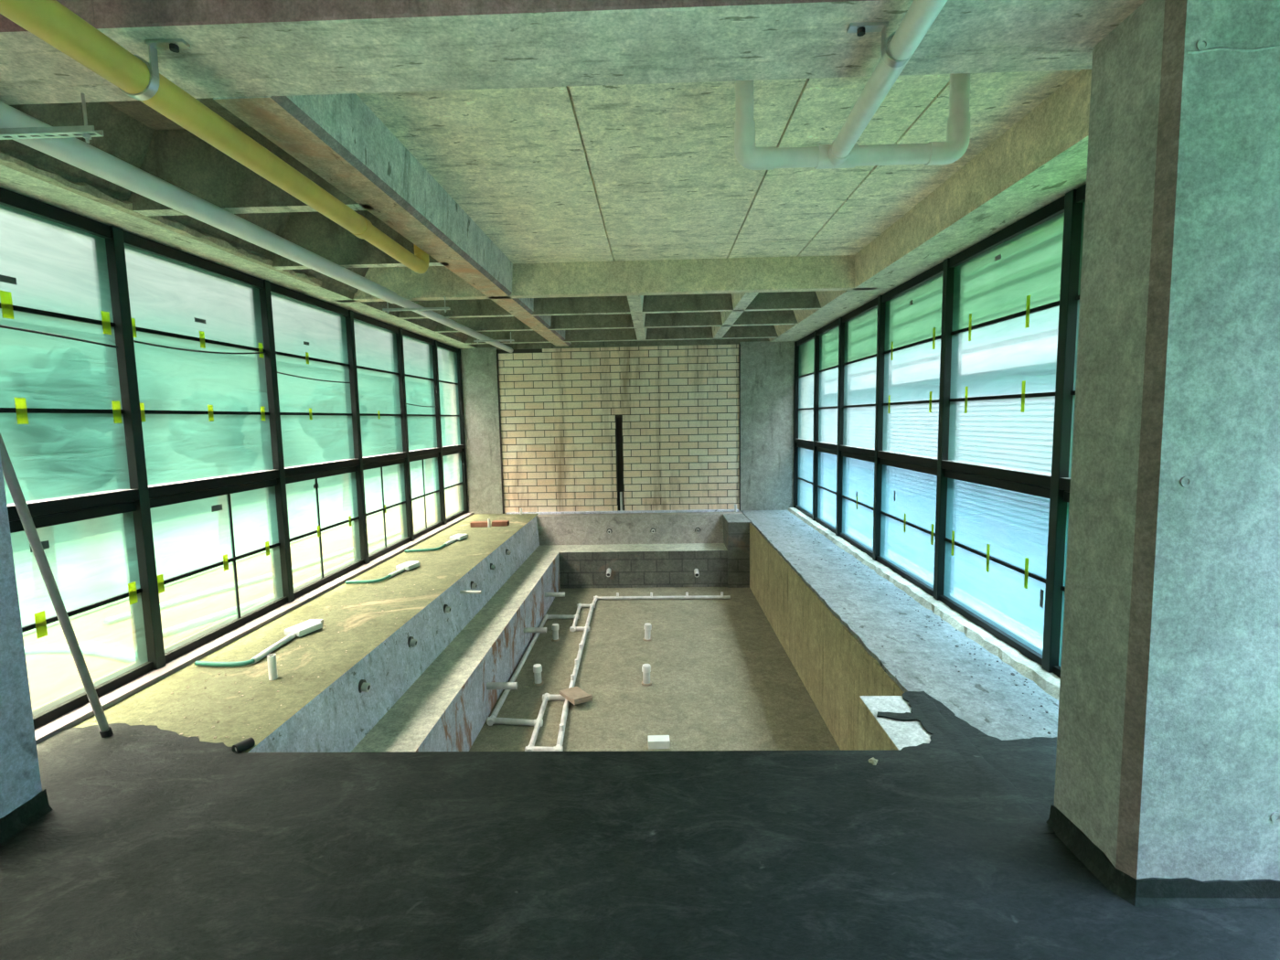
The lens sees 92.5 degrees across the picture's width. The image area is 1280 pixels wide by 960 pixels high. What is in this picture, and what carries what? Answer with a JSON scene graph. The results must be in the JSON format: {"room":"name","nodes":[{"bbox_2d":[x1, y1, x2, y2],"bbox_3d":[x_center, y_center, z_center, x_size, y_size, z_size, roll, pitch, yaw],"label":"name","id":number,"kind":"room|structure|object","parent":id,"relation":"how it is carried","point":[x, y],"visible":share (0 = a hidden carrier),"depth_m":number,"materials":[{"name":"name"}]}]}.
{"room":"unfinished indoor pool","nodes":[
{"label":"unfinished indoor pool","id":0,"kind":"room"},
{"bbox_2d":[0,452,42,818],"bbox_3d":[-2.837,-0.221,2.212,0.615,3.300,0.400,-1,6,2],"label":"wall","id":1,"kind":"structure","parent":0,"point":[20,782],"depth_m":2.45,"materials":[{"name":"concrete"}]},
{"bbox_2d":[0,789,53,843],"bbox_3d":[-2.794,1.369,2.361,0.645,0.098,0.440,-1,6,2],"label":"baseboard","id":2,"kind":"structure","parent":1,"relation":"attached to","point":[29,812],"depth_m":2.47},
{"bbox_2d":[0,151,322,286],"bbox_3d":[-2.906,-1.602,3.856,0.072,0.069,3.245,-1,6,2],"label":"trim","id":3,"kind":"structure","parent":1,"relation":"attached to","point":[84,189],"depth_m":3.51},
{"bbox_2d":[105,97,250,129],"bbox_3d":[-0.407,-1.996,2.724,6.500,0.160,15.800,-1,6,2],"label":"ceiling","id":4,"kind":"structure","parent":0,"point":[137,110],"depth_m":3.23,"materials":[{"name":"concrete"}]},
{"bbox_2d":[0,101,478,348],"bbox_3d":[-3.164,-1.689,2.725,0.980,0.470,15.600,-1,6,2],"label":"ceiling beam","id":5,"kind":"structure","parent":4,"relation":"attached to","point":[125,138],"depth_m":3.50,"materials":[{"name":"concrete"}]},
{"bbox_2d":[127,127,375,216],"bbox_3d":[-2.234,-1.774,3.497,1.400,0.450,0.190,-1,6,2],"label":"ceiling","id":6,"kind":"structure","parent":4,"relation":"attached to","point":[180,158],"depth_m":3.44,"materials":[{"name":"concrete"}]},
{"bbox_2d":[269,210,449,269],"bbox_3d":[-2.201,-1.904,4.790,1.400,0.450,0.190,-1,6,2],"label":"ceiling","id":7,"kind":"structure","parent":4,"relation":"attached to","point":[313,231],"depth_m":4.74,"materials":[{"name":"concrete"}]},
{"bbox_2d":[213,93,570,346],"bbox_3d":[-1.392,-2.082,6.315,0.320,0.470,8.090,-1,6,2],"label":"ceiling beam","id":8,"kind":"structure","parent":4,"relation":"attached to","point":[337,137],"depth_m":3.30,"materials":[{"name":"concrete"}]},
{"bbox_2d":[398,298,517,319],"bbox_3d":[-2.139,-2.148,7.207,1.400,0.450,0.190,-1,6,2],"label":"ceiling","id":9,"kind":"structure","parent":4,"relation":"attached to","point":[473,307],"depth_m":7.16,"materials":[{"name":"concrete"}]},
{"bbox_2d":[434,316,536,332],"bbox_3d":[-2.109,-2.266,8.371,1.400,0.450,0.190,-1,6,2],"label":"ceiling","id":10,"kind":"structure","parent":4,"relation":"attached to","point":[498,323],"depth_m":8.33,"materials":[{"name":"concrete"}]},
{"bbox_2d":[464,330,554,344],"bbox_3d":[-2.075,-2.401,9.714,1.400,0.450,0.210,-1,6,2],"label":"ceiling","id":11,"kind":"structure","parent":4,"relation":"attached to","point":[519,336],"depth_m":9.66,"materials":[{"name":"concrete"}]},
{"bbox_2d":[0,0,1146,105],"bbox_3d":[-0.395,-1.672,2.056,6.350,0.470,0.435,-1,6,2],"label":"ceiling beam","id":12,"kind":"structure","parent":4,"relation":"attached to","point":[239,48],"depth_m":2.00,"materials":[{"name":"concrete"}]},
{"bbox_2d":[0,93,103,143],"bbox_3d":[-2.440,-1.335,2.280,0.860,0.172,0.042,-1,6,2],"label":"hanger","id":13,"kind":"object","parent":12,"relation":"hanging from","point":[87,132],"visible":1,"depth_m":2.26,"materials":[{"name":"metal"}]},
{"bbox_2d":[118,38,190,100],"bbox_3d":[-1.574,-1.323,1.978,0.235,0.167,0.034,-1,6,2],"label":"clamp","id":14,"kind":"object","parent":12,"relation":"attached to","point":[174,45],"visible":0.66,"depth_m":1.97,"materials":[{"name":"metal"}]},
{"bbox_2d":[0,0,429,273],"bbox_3d":[-1.635,-1.593,2.894,0.128,0.531,3.596,-1,6,0],"label":"pipe","id":15,"kind":"object","parent":12,"relation":"attached to","point":[50,21],"visible":0.93,"depth_m":2.13,"materials":[{"name":"yellow metal"}]},
{"bbox_2d":[846,21,910,67],"bbox_3d":[0.767,-1.385,1.952,0.204,0.122,0.034,-1,6,2],"label":"clamp","id":16,"kind":"object","parent":12,"relation":"attached to","point":[859,28],"visible":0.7,"depth_m":1.94,"materials":[{"name":"metal"}]},
{"bbox_2d":[335,255,877,302],"bbox_3d":[-0.367,-2.078,6.088,5.400,0.470,0.130,-1,6,2],"label":"ceiling beam","id":17,"kind":"structure","parent":4,"relation":"attached to","point":[803,273],"depth_m":6.03,"materials":[{"name":"concrete"}]},
{"bbox_2d":[477,338,769,349],"bbox_3d":[-0.181,-2.503,10.429,6.350,0.500,0.360,-1,6,2],"label":"ceiling beam","id":18,"kind":"structure","parent":4,"relation":"attached to","point":[730,341],"depth_m":10.27,"materials":[{"name":"concrete"}]},
{"bbox_2d":[0,101,512,352],"bbox_3d":[-2.311,-1.713,5.768,0.112,0.120,9.300,-1,6,2],"label":"drain pipe","id":19,"kind":"object","parent":18,"relation":"attached to","point":[73,151],"visible":1,"depth_m":3.17,"materials":[{"name":"grey plastic"}]},
{"bbox_2d":[382,296,450,313],"bbox_3d":[-2.204,-1.724,6.035,0.660,0.158,0.042,-1,6,2],"label":"hanger","id":20,"kind":"object","parent":19,"relation":"attached to","point":[444,308],"visible":0.98,"depth_m":6.02,"materials":[{"name":"metal"}]},
{"bbox_2d":[473,331,514,343],"bbox_3d":[-2.040,-1.983,8.559,0.560,0.152,0.042,-1,6,2],"label":"hanger","id":21,"kind":"object","parent":19,"relation":"attached to","point":[510,339],"visible":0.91,"depth_m":8.54,"materials":[{"name":"metal"}]},
{"bbox_2d":[626,294,647,341],"bbox_3d":[-0.026,-2.257,7.907,0.255,0.450,3.620,-1,6,2],"label":"ceiling beam","id":22,"kind":"structure","parent":4,"relation":"attached to","point":[635,302],"depth_m":7.38,"materials":[{"name":"concrete"}]},
{"bbox_2d":[563,325,778,341],"bbox_3d":[0.474,-2.441,9.645,3.400,0.450,0.210,-1,6,2],"label":"ceiling beam","id":23,"kind":"structure","parent":4,"relation":"attached to","point":[739,331],"depth_m":9.60,"materials":[{"name":"concrete"}]},
{"bbox_2d":[547,309,798,330],"bbox_3d":[0.439,-2.305,8.302,3.400,0.450,0.190,-1,6,2],"label":"ceiling beam","id":24,"kind":"structure","parent":4,"relation":"attached to","point":[777,317],"depth_m":8.26,"materials":[{"name":"concrete"}]},
{"bbox_2d":[531,291,821,316],"bbox_3d":[0.410,-2.188,7.138,3.400,0.450,0.190,-1,6,2],"label":"ceiling beam","id":25,"kind":"structure","parent":4,"relation":"attached to","point":[782,300],"depth_m":7.10,"materials":[{"name":"concrete"}]},
{"bbox_2d":[355,69,1080,263],"bbox_3d":[0.405,-2.049,4.106,3.550,0.160,4.000,-1,6,2],"label":"ceiling panel","id":26,"kind":"object","parent":4,"relation":"attached to","point":[653,171],"visible":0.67,"depth_m":3.67,"materials":[{"name":"concrete"}]},
{"bbox_2d":[734,0,970,170],"bbox_3d":[0.913,-1.535,1.890,1.052,0.448,1.757,-1,6,2],"label":"drain pipe","id":27,"kind":"object","parent":26,"relation":"attached to","point":[843,152],"visible":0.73,"depth_m":2.67,"materials":[{"name":"white plastic"}]},
{"bbox_2d":[711,291,759,339],"bbox_3d":[1.164,-2.276,7.874,0.255,0.450,3.620,-1,6,2],"label":"ceiling beam","id":28,"kind":"structure","parent":4,"relation":"attached to","point":[741,301],"depth_m":7.38,"materials":[{"name":"concrete"}]},
{"bbox_2d":[768,69,1091,341],"bbox_3d":[2.313,-1.774,2.577,1.060,0.470,15.600,-1,6,2],"label":"ceiling beam","id":29,"kind":"structure","parent":4,"relation":"attached to","point":[1042,157],"depth_m":3.79,"materials":[{"name":"concrete"}]},
{"bbox_2d":[32,510,742,752],"bbox_3d":[-0.845,1.164,6.926,5.100,0.470,7.900,-1,6,2],"label":"wall","id":30,"kind":"structure","parent":0,"point":[328,712],"depth_m":4.67,"materials":[{"name":"grey paint"}]},
{"bbox_2d":[0,187,153,728],"bbox_3d":[-3.258,-0.065,3.131,0.140,2.820,1.450,-1,6,2],"label":"window","id":31,"kind":"structure","parent":30,"relation":"in","point":[62,427],"depth_m":3.44,"materials":[{"name":"glass"}]},
{"bbox_2d":[0,324,117,348],"bbox_3d":[-3.245,-0.768,3.102,0.013,0.049,1.360,-1,6,2],"label":"wire","id":32,"kind":"object","parent":31,"relation":"attached to","point":[3,326],"visible":1,"depth_m":3.40,"materials":[{"name":"rubber"}]},
{"bbox_2d":[105,225,287,669],"bbox_3d":[-3.221,-0.210,4.576,0.140,2.820,1.455,-1,6,2],"label":"window","id":33,"kind":"structure","parent":30,"relation":"in","point":[197,424],"depth_m":4.36,"materials":[{"name":"glass"}]},
{"bbox_2d":[133,340,266,354],"bbox_3d":[-3.209,-0.978,4.538,0.013,0.088,1.371,-1,6,2],"label":"wire","id":34,"kind":"object","parent":33,"relation":"attached to","point":[134,341],"visible":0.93,"depth_m":4.40,"materials":[{"name":"rubber"}]},
{"bbox_2d":[231,737,255,753],"bbox_3d":[-1.967,1.319,3.040,0.048,0.052,0.091,1,6,23],"label":"pipe","id":35,"kind":"object","parent":30,"relation":"on","point":[250,742],"visible":1,"depth_m":3.02,"materials":[{"name":"plastic"}]},
{"bbox_2d":[34,512,474,744],"bbox_3d":[-3.102,0.985,6.608,0.250,0.030,8.070,-1,6,2],"label":"window sill","id":36,"kind":"structure","parent":30,"relation":"on","point":[85,711],"depth_m":4.32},
{"bbox_2d":[194,618,323,666],"bbox_3d":[-2.650,1.176,4.476,0.357,0.058,0.951,1,6,20],"label":"conduit","id":37,"kind":"object","parent":30,"relation":"on","point":[310,625],"visible":1,"depth_m":4.46,"materials":[{"name":"plastic"}]},
{"bbox_2d":[266,653,277,680],"bbox_3d":[-2.328,1.185,3.879,0.048,0.160,0.048,-1,6,2],"label":"pipe","id":38,"kind":"object","parent":30,"relation":"on","point":[272,657],"visible":1,"depth_m":3.86,"materials":[{"name":"white plastic"}]},
{"bbox_2d":[139,583,434,738],"bbox_3d":[-2.381,1.182,4.641,0.851,0.013,2.982,-1,6,2],"label":"rubble","id":39,"kind":"object","parent":30,"relation":"on","point":[214,737],"visible":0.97,"depth_m":3.69,"materials":[{"name":"stone"}]},
{"bbox_2d":[258,279,364,602],"bbox_3d":[-3.184,-0.356,6.018,0.140,2.820,1.445,-1,6,2],"label":"window","id":40,"kind":"structure","parent":30,"relation":"in","point":[311,427],"depth_m":5.84,"materials":[{"name":"glass"}]},
{"bbox_2d":[277,372,351,383],"bbox_3d":[-3.170,-0.996,5.990,0.013,0.044,1.366,-1,6,2],"label":"wire","id":41,"kind":"object","parent":40,"relation":"attached to","point":[277,372],"visible":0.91,"depth_m":5.92,"materials":[{"name":"rubber"}]},
{"bbox_2d":[358,679,370,693],"bbox_3d":[-1.869,1.393,4.130,0.087,0.095,0.093,-1,6,2],"label":"jet","id":42,"kind":"object","parent":30,"relation":"attached to","point":[363,686],"visible":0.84,"depth_m":4.11,"materials":[{"name":"plastic"}]},
{"bbox_2d":[345,309,410,564],"bbox_3d":[-3.149,-0.494,7.381,0.140,2.820,1.295,-1,6,2],"label":"window","id":43,"kind":"structure","parent":30,"relation":"in","point":[372,354],"depth_m":7.24,"materials":[{"name":"glass"}]},
{"bbox_2d":[345,560,419,584],"bbox_3d":[-2.644,0.972,6.504,0.295,0.058,0.945,1,6,21],"label":"conduit","id":44,"kind":"object","parent":30,"relation":"on","point":[409,565],"visible":1,"depth_m":6.48,"materials":[{"name":"plastic"}]},
{"bbox_2d":[407,636,417,647],"bbox_3d":[-1.848,1.311,4.945,0.087,0.095,0.093,-1,6,2],"label":"jet","id":45,"kind":"object","parent":30,"relation":"attached to","point":[411,642],"visible":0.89,"depth_m":4.92,"materials":[{"name":"plastic"}]},
{"bbox_2d":[395,327,443,541],"bbox_3d":[-3.117,-0.623,8.656,0.140,2.820,1.270,-1,6,2],"label":"window","id":46,"kind":"structure","parent":30,"relation":"in","point":[414,351],"depth_m":8.53,"materials":[{"name":"glass"}]},
{"bbox_2d":[406,403,435,406],"bbox_3d":[-3.099,-1.058,8.649,0.013,0.047,1.191,-1,6,2],"label":"wire","id":47,"kind":"object","parent":46,"relation":"attached to","point":[407,403],"visible":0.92,"depth_m":8.64,"materials":[{"name":"rubber"}]},
{"bbox_2d":[405,533,468,552],"bbox_3d":[-2.568,0.817,8.032,0.335,0.058,1.142,1,6,19],"label":"conduit","id":48,"kind":"object","parent":30,"relation":"on","point":[458,537],"visible":1,"depth_m":7.95,"materials":[{"name":"plastic"}]},
{"bbox_2d":[443,604,450,613],"bbox_3d":[-1.828,1.217,5.770,0.087,0.095,0.093,-1,6,2],"label":"jet","id":49,"kind":"object","parent":30,"relation":"attached to","point":[446,609],"visible":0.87,"depth_m":5.75,"materials":[{"name":"plastic"}]},
{"bbox_2d":[459,590,481,593],"bbox_3d":[-1.734,1.141,6.232,0.241,0.037,0.032,-1,6,2],"label":"pipe","id":50,"kind":"object","parent":30,"relation":"attached to","point":[461,592],"depth_m":6.22,"materials":[{"name":"plastic"}]},
{"bbox_2d":[470,581,477,588],"bbox_3d":[-1.806,1.138,6.606,0.087,0.095,0.093,-1,6,2],"label":"jet","id":51,"kind":"object","parent":30,"relation":"attached to","point":[473,585],"visible":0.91,"depth_m":6.58,"materials":[{"name":"plastic"}]},
{"bbox_2d":[469,521,488,527],"bbox_3d":[-2.438,0.675,9.350,0.270,0.075,0.120,-1,6,0],"label":"brick","id":52,"kind":"object","parent":30,"relation":"on","point":[474,524],"visible":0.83,"depth_m":9.29,"materials":[{"name":"brick"}]},
{"bbox_2d":[490,563,495,569],"bbox_3d":[-1.788,1.050,7.381,0.087,0.095,0.093,-1,6,2],"label":"jet","id":53,"kind":"object","parent":30,"relation":"attached to","point":[492,567],"visible":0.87,"depth_m":7.36,"materials":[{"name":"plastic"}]},
{"bbox_2d":[491,520,509,526],"bbox_3d":[-2.141,0.664,9.402,0.240,0.075,0.120,-1,6,0],"label":"brick","id":54,"kind":"object","parent":30,"relation":"on","point":[496,523],"visible":1,"depth_m":9.34,"materials":[{"name":"brick"}]},
{"bbox_2d":[431,340,468,524],"bbox_3d":[-3.085,-0.747,9.889,0.140,2.820,1.209,-1,6,2],"label":"window","id":55,"kind":"structure","parent":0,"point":[446,358],"depth_m":9.87,"materials":[{"name":"glass"}]},
{"bbox_2d":[350,543,727,752],"bbox_3d":[-0.853,1.810,6.991,5.060,0.830,7.900,-1,6,2],"label":"ledge","id":56,"kind":"structure","parent":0,"point":[449,704],"depth_m":6.48,"materials":[{"name":"grey concrete"}]},
{"bbox_2d":[486,682,517,689],"bbox_3d":[-1.258,1.847,5.497,0.310,0.062,0.062,-1,6,2],"label":"pipe","id":57,"kind":"object","parent":56,"relation":"attached to","point":[489,685],"depth_m":5.47,"materials":[{"name":"plastic"}]},
{"bbox_2d":[523,627,546,632],"bbox_3d":[-1.223,1.727,7.043,0.300,0.062,0.062,-1,6,2],"label":"pipe","id":58,"kind":"object","parent":56,"relation":"attached to","point":[526,629],"depth_m":7.02,"materials":[{"name":"plastic"}]},
{"bbox_2d":[544,592,565,597],"bbox_3d":[-1.184,1.566,8.383,0.310,0.062,0.062,-1,6,2],"label":"pipe","id":59,"kind":"object","parent":56,"relation":"attached to","point":[547,594],"depth_m":8.36,"materials":[{"name":"plastic"}]},
{"bbox_2d":[606,568,611,576],"bbox_3d":[-0.489,1.442,9.575,0.072,0.116,0.202,-1,6,2],"label":"wall sleeve","id":60,"kind":"structure","parent":56,"relation":"attached to","point":[608,571],"depth_m":9.51,"materials":[{"name":"plastic"}]},
{"bbox_2d":[693,568,699,577],"bbox_3d":[0.881,1.440,9.540,0.072,0.116,0.202,-1,6,2],"label":"pipe","id":61,"kind":"object","parent":56,"relation":"attached to","point":[696,570],"depth_m":9.48,"materials":[{"name":"plastic"}]},
{"bbox_2d":[448,341,795,514],"bbox_3d":[-0.153,-0.866,10.539,6.350,2.860,0.270,-1,6,2],"label":"wall","id":62,"kind":"structure","parent":0,"point":[658,427],"depth_m":10.42,"materials":[{"name":"brick"}]},
{"bbox_2d":[496,343,740,513],"bbox_3d":[-0.351,-0.841,10.428,4.100,2.800,0.045,-1,6,2],"label":"trim","id":63,"kind":"structure","parent":62,"relation":"attached to","point":[498,389],"depth_m":10.40,"materials":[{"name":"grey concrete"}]},
{"bbox_2d":[619,491,622,511],"bbox_3d":[-0.322,0.370,10.602,0.044,0.325,0.044,-1,6,2],"label":"pipe","id":64,"kind":"object","parent":62,"relation":"on","point":[621,493],"visible":1,"depth_m":10.59,"materials":[{"name":"white plastic"}]},
{"bbox_2d":[506,509,738,514],"bbox_3d":[-0.306,0.551,10.540,4.000,0.037,0.080,-1,6,2],"label":"baseboard","id":65,"kind":"structure","parent":62,"relation":"attached to","point":[690,510],"depth_m":10.51,"materials":[{"name":"grey paint"}]},
{"bbox_2d":[793,330,819,520],"bbox_3d":[2.650,-0.829,9.662,0.140,2.820,1.354,-1,6,2],"label":"window","id":66,"kind":"structure","parent":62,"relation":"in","point":[806,349],"depth_m":9.67,"materials":[{"name":"glass"}]},
{"bbox_2d":[787,507,1060,700],"bbox_3d":[2.528,0.895,6.421,0.282,0.047,8.120,-1,6,2],"label":"window sill","id":67,"kind":"structure","parent":62,"relation":"attached to","point":[1049,682],"depth_m":4.67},
{"bbox_2d":[814,316,844,535],"bbox_3d":[2.618,-0.701,8.391,0.140,2.820,1.200,-1,6,2],"label":"window","id":68,"kind":"structure","parent":67,"relation":"on","point":[831,336],"depth_m":8.33,"materials":[{"name":"glass"}]},
{"bbox_2d":[839,295,885,560],"bbox_3d":[2.585,-0.572,7.118,0.140,2.820,1.360,-1,6,2],"label":"window","id":69,"kind":"structure","parent":67,"relation":"on","point":[865,325],"depth_m":7.02,"materials":[{"name":"glass"}]},
{"bbox_2d":[876,257,954,600],"bbox_3d":[2.549,-0.430,5.716,0.140,2.820,1.460,-1,6,2],"label":"window","id":70,"kind":"structure","parent":67,"relation":"on","point":[917,352],"depth_m":5.58,"materials":[{"name":"glass"}]},
{"bbox_2d":[939,189,1082,672],"bbox_3d":[2.512,-0.283,4.259,0.140,2.820,1.470,-1,6,2],"label":"window","id":71,"kind":"structure","parent":67,"relation":"on","point":[1015,304],"depth_m":4.07,"materials":[{"name":"glass"}]},
{"bbox_2d":[469,586,840,751],"bbox_3d":[-0.204,2.094,6.953,6.350,0.250,7.800,-1,6,2],"label":"floor","id":72,"kind":"structure","parent":0,"point":[721,677],"depth_m":6.19,"materials":[{"name":"grey concrete"}]},
{"bbox_2d":[533,663,543,686],"bbox_3d":[-1.030,1.970,6.176,0.105,0.222,0.105,-5,7,-23],"label":"capped standpipe","id":73,"kind":"object","parent":72,"relation":"on","point":[537,668],"visible":1,"depth_m":6.14,"materials":[{"name":"plastic"}]},
{"bbox_2d":[551,623,560,641],"bbox_3d":[-1.020,1.847,7.401,0.105,0.222,0.105,1,6,10],"label":"capped standpipe","id":74,"kind":"object","parent":72,"relation":"on","point":[555,626],"visible":1,"depth_m":7.37,"materials":[{"name":"plastic"}]},
{"bbox_2d":[486,591,730,751],"bbox_3d":[-0.596,1.893,7.297,2.056,0.106,4.700,2,6,25],"label":"pipe","id":75,"kind":"object","parent":72,"relation":"on","point":[492,720],"visible":0.97,"depth_m":6.21,"materials":[{"name":"plastic"}]},
{"bbox_2d":[558,686,592,704],"bbox_3d":[-0.603,2.021,5.749,0.214,0.083,0.252,-6,8,-41],"label":"wooden offcut","id":76,"kind":"object","parent":75,"relation":"on","point":[575,695],"visible":1,"depth_m":5.71,"materials":[{"name":"beige wood"}]},
{"bbox_2d":[641,663,651,686],"bbox_3d":[0.066,1.955,6.128,0.105,0.222,0.105,-1,5,2],"label":"capped standpipe","id":77,"kind":"object","parent":72,"relation":"on","point":[646,667],"visible":1,"depth_m":6.10,"materials":[{"name":"plastic"}]},
{"bbox_2d":[642,622,651,641],"bbox_3d":[0.088,1.832,7.351,0.106,0.224,0.103,-1,6,-1],"label":"capped standpipe","id":78,"kind":"object","parent":72,"relation":"on","point":[647,626],"visible":1,"depth_m":7.32,"materials":[{"name":"plastic"}]},
{"bbox_2d":[647,735,670,748],"bbox_3d":[0.152,2.127,4.972,0.175,0.068,0.100,-1,6,0],"label":"foam block","id":79,"kind":"object","parent":72,"relation":"on","point":[655,741],"visible":1,"depth_m":4.92,"materials":[{"name":"white plastic"}]},
{"bbox_2d":[722,513,750,587],"bbox_3d":[1.569,1.244,9.918,0.380,1.284,0.840,-1,6,2],"label":"wall","id":80,"kind":"structure","parent":0,"point":[736,527],"depth_m":9.50,"materials":[{"name":"grey concrete"}]},
{"bbox_2d":[749,522,904,750],"bbox_3d":[1.629,1.493,6.252,0.022,1.020,6.612,-1,6,2],"label":"wall","id":81,"kind":"structure","parent":0,"point":[833,666],"depth_m":5.49,"materials":[{"name":"concrete"}]},
{"bbox_2d":[858,695,931,750],"bbox_3d":[1.439,1.908,3.273,0.360,1.296,0.600,-1,6,2],"label":"wall","id":82,"kind":"structure","parent":0,"point":[875,733],"depth_m":3.25,"materials":[{"name":"grey concrete"}]},
{"bbox_2d":[1054,0,1279,881],"bbox_3d":[1.936,-0.287,2.005,0.770,3.300,0.385,-1,6,2],"label":"column","id":83,"kind":"structure","parent":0,"point":[1168,754],"depth_m":1.90,"materials":[{"name":"concrete"}]},
{"bbox_2d":[1052,183,1086,678],"bbox_3d":[2.476,-0.138,2.826,0.140,2.820,1.410,-1,6,2],"label":"window","id":84,"kind":"structure","parent":83,"relation":"in","point":[1064,482],"depth_m":3.50,"materials":[{"name":"black metal"}]},
{"bbox_2d":[1045,804,1279,908],"bbox_3d":[1.956,1.308,2.156,0.788,0.088,0.415,-1,6,2],"label":"baseboard","id":85,"kind":"structure","parent":83,"relation":"attached to","point":[1151,892],"depth_m":1.98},
{"bbox_3d":[-0.412,2.355,-0.857,6.350,1.300,7.800,-1,6,2],"label":"floor","id":86,"kind":"structure","parent":0,"visible":0},
{"bbox_2d":[0,510,1279,959],"bbox_3d":[-0.153,1.327,3.003,6.010,0.065,15.700,-1,6,2],"label":"floor","id":87,"kind":"structure","parent":86,"relation":"on","point":[154,843],"depth_m":2.28,"materials":[{"name":"grey concrete"}]},
{"bbox_2d":[0,433,113,737],"bbox_3d":[-2.717,0.406,2.799,0.046,1.940,0.659,-2,6,-14],"label":"metal pole","id":88,"kind":"object","parent":87,"relation":"on","point":[105,730],"visible":1,"depth_m":2.83,"materials":[{"name":"metal"}]},
{"bbox_2d":[868,757,877,765],"bbox_3d":[1.070,1.293,2.814,0.038,0.032,0.039,3,7,36],"label":"pebble","id":89,"kind":"object","parent":87,"relation":"on","point":[874,762],"visible":1,"depth_m":2.80,"materials":[{"name":"beige stone"}]},
{"bbox_2d":[778,514,1057,734],"bbox_3d":[2.061,0.912,6.497,0.666,0.018,6.951,-1,6,2],"label":"rubble","id":90,"kind":"object","parent":87,"relation":"on","point":[956,645],"visible":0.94,"depth_m":4.07,"materials":[{"name":"grey stone"}]},
{"label":"outside","id":91,"kind":"structure","parent":0,"visible":0},
{"bbox_2d":[22,490,449,709],"bbox_3d":[-21.376,0.631,15.691,36.400,0.180,90.000,-1,6,2],"label":"ground","id":92,"kind":"structure","parent":91,"point":[51,677],"depth_m":5.85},
{"bbox_2d":[24,644,135,663],"bbox_3d":[-4.433,1.335,4.516,2.150,0.073,0.556,-1,6,-4],"label":"hose","id":93,"kind":"object","parent":92,"relation":"on","point":[86,650],"visible":0.5,"depth_m":4.67,"materials":[{"name":"white plastic"}]},
{"bbox_2d":[22,488,448,637],"bbox_3d":[-6.760,0.413,14.290,3.700,0.025,52.000,-1,6,2],"label":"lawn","id":94,"kind":"structure","parent":92,"relation":"on","point":[30,632],"depth_m":6.96,"materials":[{"name":"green plant"}]},
{"bbox_2d":[102,529,401,625],"bbox_3d":[-4.115,1.027,7.531,0.263,0.075,4.489,0,6,12],"label":"painted line","id":95,"kind":"object","parent":92,"relation":"on","point":[125,616],"visible":0.68,"depth_m":6.45,"materials":[{"name":"white paint"}]},
{"bbox_2d":[162,535,401,638],"bbox_3d":[-3.638,1.062,7.088,0.286,0.075,4.301,0,6,6],"label":"painted line","id":96,"kind":"object","parent":92,"relation":"on","point":[198,622],"visible":0.52,"depth_m":5.48,"materials":[{"name":"white paint"}]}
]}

